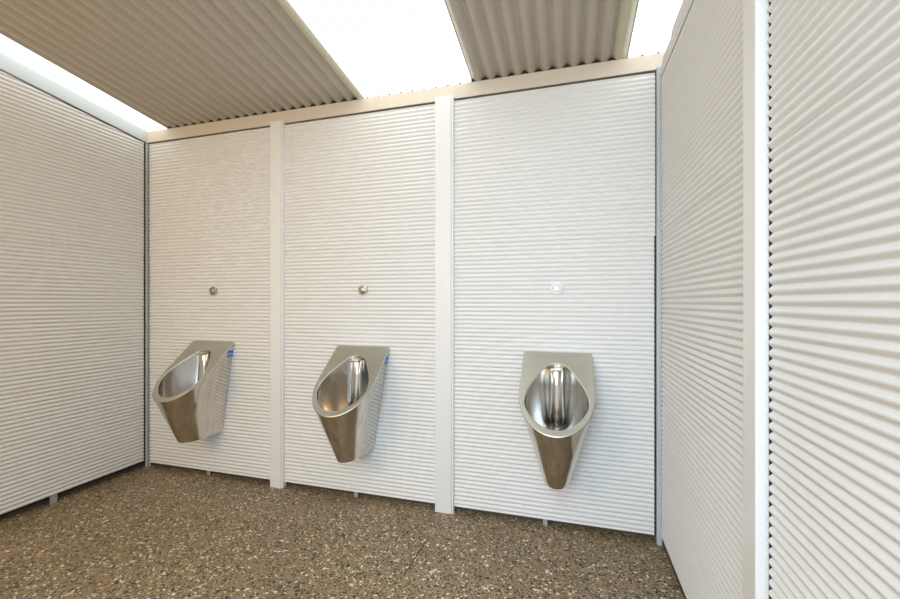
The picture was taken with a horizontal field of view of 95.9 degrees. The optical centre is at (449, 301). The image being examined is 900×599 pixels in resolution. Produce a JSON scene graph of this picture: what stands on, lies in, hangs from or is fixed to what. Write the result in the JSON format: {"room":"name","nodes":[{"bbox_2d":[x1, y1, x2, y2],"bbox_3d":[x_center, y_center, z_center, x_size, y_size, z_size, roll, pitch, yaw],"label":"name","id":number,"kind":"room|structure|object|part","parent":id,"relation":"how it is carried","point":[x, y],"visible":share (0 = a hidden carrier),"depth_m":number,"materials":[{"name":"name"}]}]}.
{"room":"public restroom","nodes":[
{"label":"public restroom","id":0,"kind":"room"},
{"bbox_2d":[0,71,144,520],"bbox_3d":[-2.783,-0.184,1.468,0.101,2.848,3.380,0,0,16],"label":"wall","id":1,"kind":"structure","parent":0,"point":[72,183],"depth_m":2.56,"materials":[{"name":"metal"}]},
{"bbox_3d":[-2.745,-0.983,1.430,0.009,1.250,3.328,0,0,16],"label":"panel","id":2,"kind":"part","parent":1,"relation":"part of","materials":[{"name":"white metal"}]},
{"bbox_3d":[-2.746,0.413,1.430,0.009,1.546,3.328,0,0,16],"label":"panel","id":3,"kind":"part","parent":1,"relation":"part of","materials":[{"name":"white metal"}]},
{"bbox_2d":[0,52,146,142],"bbox_3d":[-2.753,-1.453,1.442,0.032,0.513,3.347,0,0,16],"label":"beam","id":4,"kind":"structure","parent":1,"relation":"attached to","point":[8,65],"depth_m":2.57,"materials":[{"name":"metal"}]},
{"bbox_2d":[0,0,638,127],"bbox_3d":[-1.081,-1.518,0.811,3.144,0.504,3.760,0,0,16],"label":"ceiling","id":5,"kind":"structure","parent":0,"point":[174,63],"depth_m":2.12,"materials":[{"name":"paint"}]},
{"bbox_2d":[0,34,166,131],"bbox_3d":[-2.705,-1.522,1.279,0.275,0.501,3.760,0,0,16],"label":"skylight","id":6,"kind":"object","parent":5,"relation":"attached to","point":[8,47],"depth_m":2.51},
{"bbox_2d":[287,0,470,98],"bbox_3d":[-0.716,-1.522,0.706,0.736,0.501,3.760,0,0,16],"label":"skylight","id":7,"kind":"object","parent":5,"relation":"attached to","point":[383,47],"depth_m":2.09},
{"bbox_2d":[0,462,683,598],"bbox_3d":[-1.049,1.300,1.005,4.089,0.120,3.850,0,0,16],"label":"floor","id":8,"kind":"structure","parent":0,"point":[153,531],"depth_m":2.01,"materials":[{"name":"concrete"}]},
{"bbox_2d":[149,52,662,537],"bbox_3d":[-0.587,-0.060,2.609,3.609,2.600,0.091,0,0,16],"label":"wall","id":9,"kind":"structure","parent":0,"point":[557,184],"depth_m":2.44,"materials":[{"name":"metal"}]},
{"bbox_2d":[145,143,148,466],"bbox_3d":[-2.276,0.025,3.052,0.017,2.430,0.019,0,0,16],"label":"trim","id":10,"kind":"structure","parent":9,"relation":"attached to","point":[146,144],"depth_m":3.04,"materials":[{"name":"metal"}]},
{"bbox_2d":[152,341,234,442],"bbox_3d":[-1.729,0.596,2.690,0.368,0.635,0.398,0,0,16],"label":"urinal","id":11,"kind":"object","parent":9,"relation":"attached to","point":[191,393],"visible":1,"depth_m":2.71,"materials":[{"name":"metal"}]},
{"bbox_2d":[158,350,209,408],"bbox_3d":[-1.736,0.572,2.659,0.288,0.476,0.285,0,0,-31],"label":"bowl","id":12,"kind":"object","parent":11,"relation":"on","point":[181,385],"depth_m":2.71,"materials":[{"name":"metal"}]},
{"bbox_3d":[-1.729,0.450,2.690,0.368,0.343,0.397,0,0,16],"label":"rim plate","id":13,"kind":"part","parent":11,"relation":"part of","materials":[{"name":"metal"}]},
{"bbox_3d":[-1.723,-0.760,2.893,1.108,0.841,0.009,0,0,16],"label":"panel","id":14,"kind":"part","parent":9,"relation":"part of","materials":[{"name":"white metal"}]},
{"bbox_3d":[-1.723,0.429,2.894,1.108,1.542,0.009,0,0,16],"label":"panel","id":15,"kind":"part","parent":9,"relation":"part of","materials":[{"name":"white metal"}]},
{"bbox_2d":[209,287,216,295],"bbox_3d":[-1.677,-0.077,2.872,0.063,0.063,0.018,0,0,16],"label":"sensor","id":16,"kind":"object","parent":9,"relation":"attached to","point":[213,290],"visible":1,"depth_m":2.87,"materials":[{"name":"metal"}]},
{"bbox_2d":[270,120,285,488],"bbox_3d":[-1.153,0.015,2.726,0.100,2.449,0.040,0,0,16],"label":"post","id":17,"kind":"object","parent":9,"relation":"attached to","point":[277,146],"visible":1,"depth_m":2.71,"materials":[{"name":"white metal"}]},
{"bbox_2d":[312,346,389,462],"bbox_3d":[-0.600,0.596,2.365,0.368,0.635,0.398,0,0,16],"label":"urinal","id":18,"kind":"object","parent":9,"relation":"attached to","point":[346,400],"visible":1,"depth_m":2.41,"materials":[{"name":"metal"}]},
{"bbox_2d":[317,356,368,424],"bbox_3d":[-0.607,0.572,2.334,0.288,0.476,0.285,0,0,-31],"label":"bowl","id":19,"kind":"object","parent":18,"relation":"on","point":[343,386],"depth_m":2.43,"materials":[{"name":"metal"}]},
{"bbox_3d":[-0.600,0.450,2.365,0.368,0.343,0.397,0,0,16],"label":"rim plate","id":20,"kind":"part","parent":18,"relation":"part of","materials":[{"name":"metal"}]},
{"bbox_3d":[-0.591,-0.760,2.567,1.077,0.841,0.009,0,0,16],"label":"panel","id":21,"kind":"part","parent":9,"relation":"part of","materials":[{"name":"white metal"}]},
{"bbox_3d":[-0.591,0.429,2.568,1.077,1.542,0.009,0,0,16],"label":"panel","id":22,"kind":"part","parent":9,"relation":"part of","materials":[{"name":"white metal"}]},
{"bbox_2d":[358,285,367,294],"bbox_3d":[-0.548,-0.076,2.546,0.063,0.063,0.018,0,0,16],"label":"sensor","id":23,"kind":"object","parent":9,"relation":"attached to","point":[362,289],"visible":1,"depth_m":2.54,"materials":[{"name":"metal"}]},
{"bbox_2d":[147,52,664,143],"bbox_3d":[-0.557,-1.245,2.567,3.609,0.102,0.029,0,0,16],"label":"beam","id":24,"kind":"structure","parent":9,"relation":"attached to","point":[611,68],"depth_m":2.43,"materials":[{"name":"metal"}]},
{"bbox_2d":[628,0,682,57],"bbox_3d":[0.597,-1.522,0.328,0.391,0.501,3.760,0,0,16],"label":"window","id":25,"kind":"structure","parent":24,"relation":"attached to","point":[655,19],"depth_m":1.93,"materials":[{"name":"white"}]},
{"bbox_2d":[435,95,454,513],"bbox_3d":[-0.030,0.015,2.402,0.112,2.449,0.040,0,0,16],"label":"post","id":26,"kind":"object","parent":9,"relation":"attached to","point":[444,105],"visible":1,"depth_m":2.38,"materials":[{"name":"white metal"}]},
{"bbox_3d":[0.537,0.429,2.243,1.074,1.542,0.009,0,0,16],"label":"panel","id":27,"kind":"part","parent":9,"relation":"part of","materials":[{"name":"white metal"}]},
{"bbox_3d":[0.539,-0.760,2.241,1.078,0.841,0.009,0,0,16],"label":"panel","id":28,"kind":"part","parent":9,"relation":"part of","materials":[{"name":"white metal"}]},
{"bbox_2d":[551,283,561,293],"bbox_3d":[0.583,-0.075,2.221,0.063,0.063,0.018,0,0,16],"label":"sensor","id":29,"kind":"object","parent":9,"relation":"attached to","point":[556,288],"visible":1,"depth_m":2.21,"materials":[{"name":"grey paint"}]},
{"bbox_2d":[519,352,594,489],"bbox_3d":[0.533,0.596,2.038,0.368,0.635,0.398,0,0,16],"label":"urinal","id":30,"kind":"object","parent":9,"relation":"attached to","point":[557,390],"visible":1,"depth_m":2.08,"materials":[{"name":"metal"}]},
{"bbox_2d":[524,364,588,443],"bbox_3d":[0.527,0.572,2.007,0.288,0.476,0.285,0,0,-31],"label":"bowl","id":31,"kind":"object","parent":30,"relation":"on","point":[556,396],"depth_m":2.11,"materials":[{"name":"metal"}]},
{"bbox_3d":[0.533,0.450,2.038,0.368,0.343,0.397,0,0,16],"label":"rim plate","id":32,"kind":"part","parent":30,"relation":"part of","materials":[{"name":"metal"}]},
{"bbox_2d":[661,0,899,598],"bbox_3d":[0.640,-0.190,0.481,0.052,2.861,3.380,0,0,16],"label":"wall","id":33,"kind":"structure","parent":0,"point":[834,70],"depth_m":0.86,"materials":[{"name":"metal"}]},
{"bbox_2d":[656,66,661,545],"bbox_3d":[1.071,0.020,2.081,0.025,2.440,0.032,0,0,16],"label":"trim","id":34,"kind":"structure","parent":33,"relation":"attached to","point":[658,69],"depth_m":2.07,"materials":[{"name":"metal"}]},
{"bbox_3d":[0.924,-1.235,1.544,0.009,0.201,1.066,0,0,16],"label":"panel","id":35,"kind":"part","parent":33,"relation":"part of","materials":[{"name":"white metal"}]},
{"bbox_3d":[0.924,-0.745,1.544,0.009,0.771,1.066,0,0,16],"label":"panel","id":36,"kind":"part","parent":33,"relation":"part of","materials":[{"name":"white metal"}]},
{"bbox_3d":[0.925,0.415,1.543,0.009,1.550,1.066,0,0,16],"label":"panel","id":37,"kind":"part","parent":33,"relation":"part of","materials":[{"name":"white metal"}]},
{"bbox_2d":[743,0,768,598],"bbox_3d":[0.768,-0.040,1.000,0.054,2.560,0.073,0,0,16],"label":"post","id":38,"kind":"object","parent":33,"relation":"attached to","point":[755,12],"visible":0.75,"depth_m":0.97,"materials":[{"name":"white metal"}]},
{"bbox_3d":[0.453,-0.745,-0.089,0.009,0.771,2.180,0,0,16],"label":"panel","id":39,"kind":"part","parent":33,"relation":"part of","materials":[{"name":"white metal"}]},
{"bbox_3d":[0.454,0.415,-0.089,0.009,1.550,2.180,0,0,16],"label":"panel","id":40,"kind":"part","parent":33,"relation":"part of","materials":[{"name":"white metal"}]}
]}

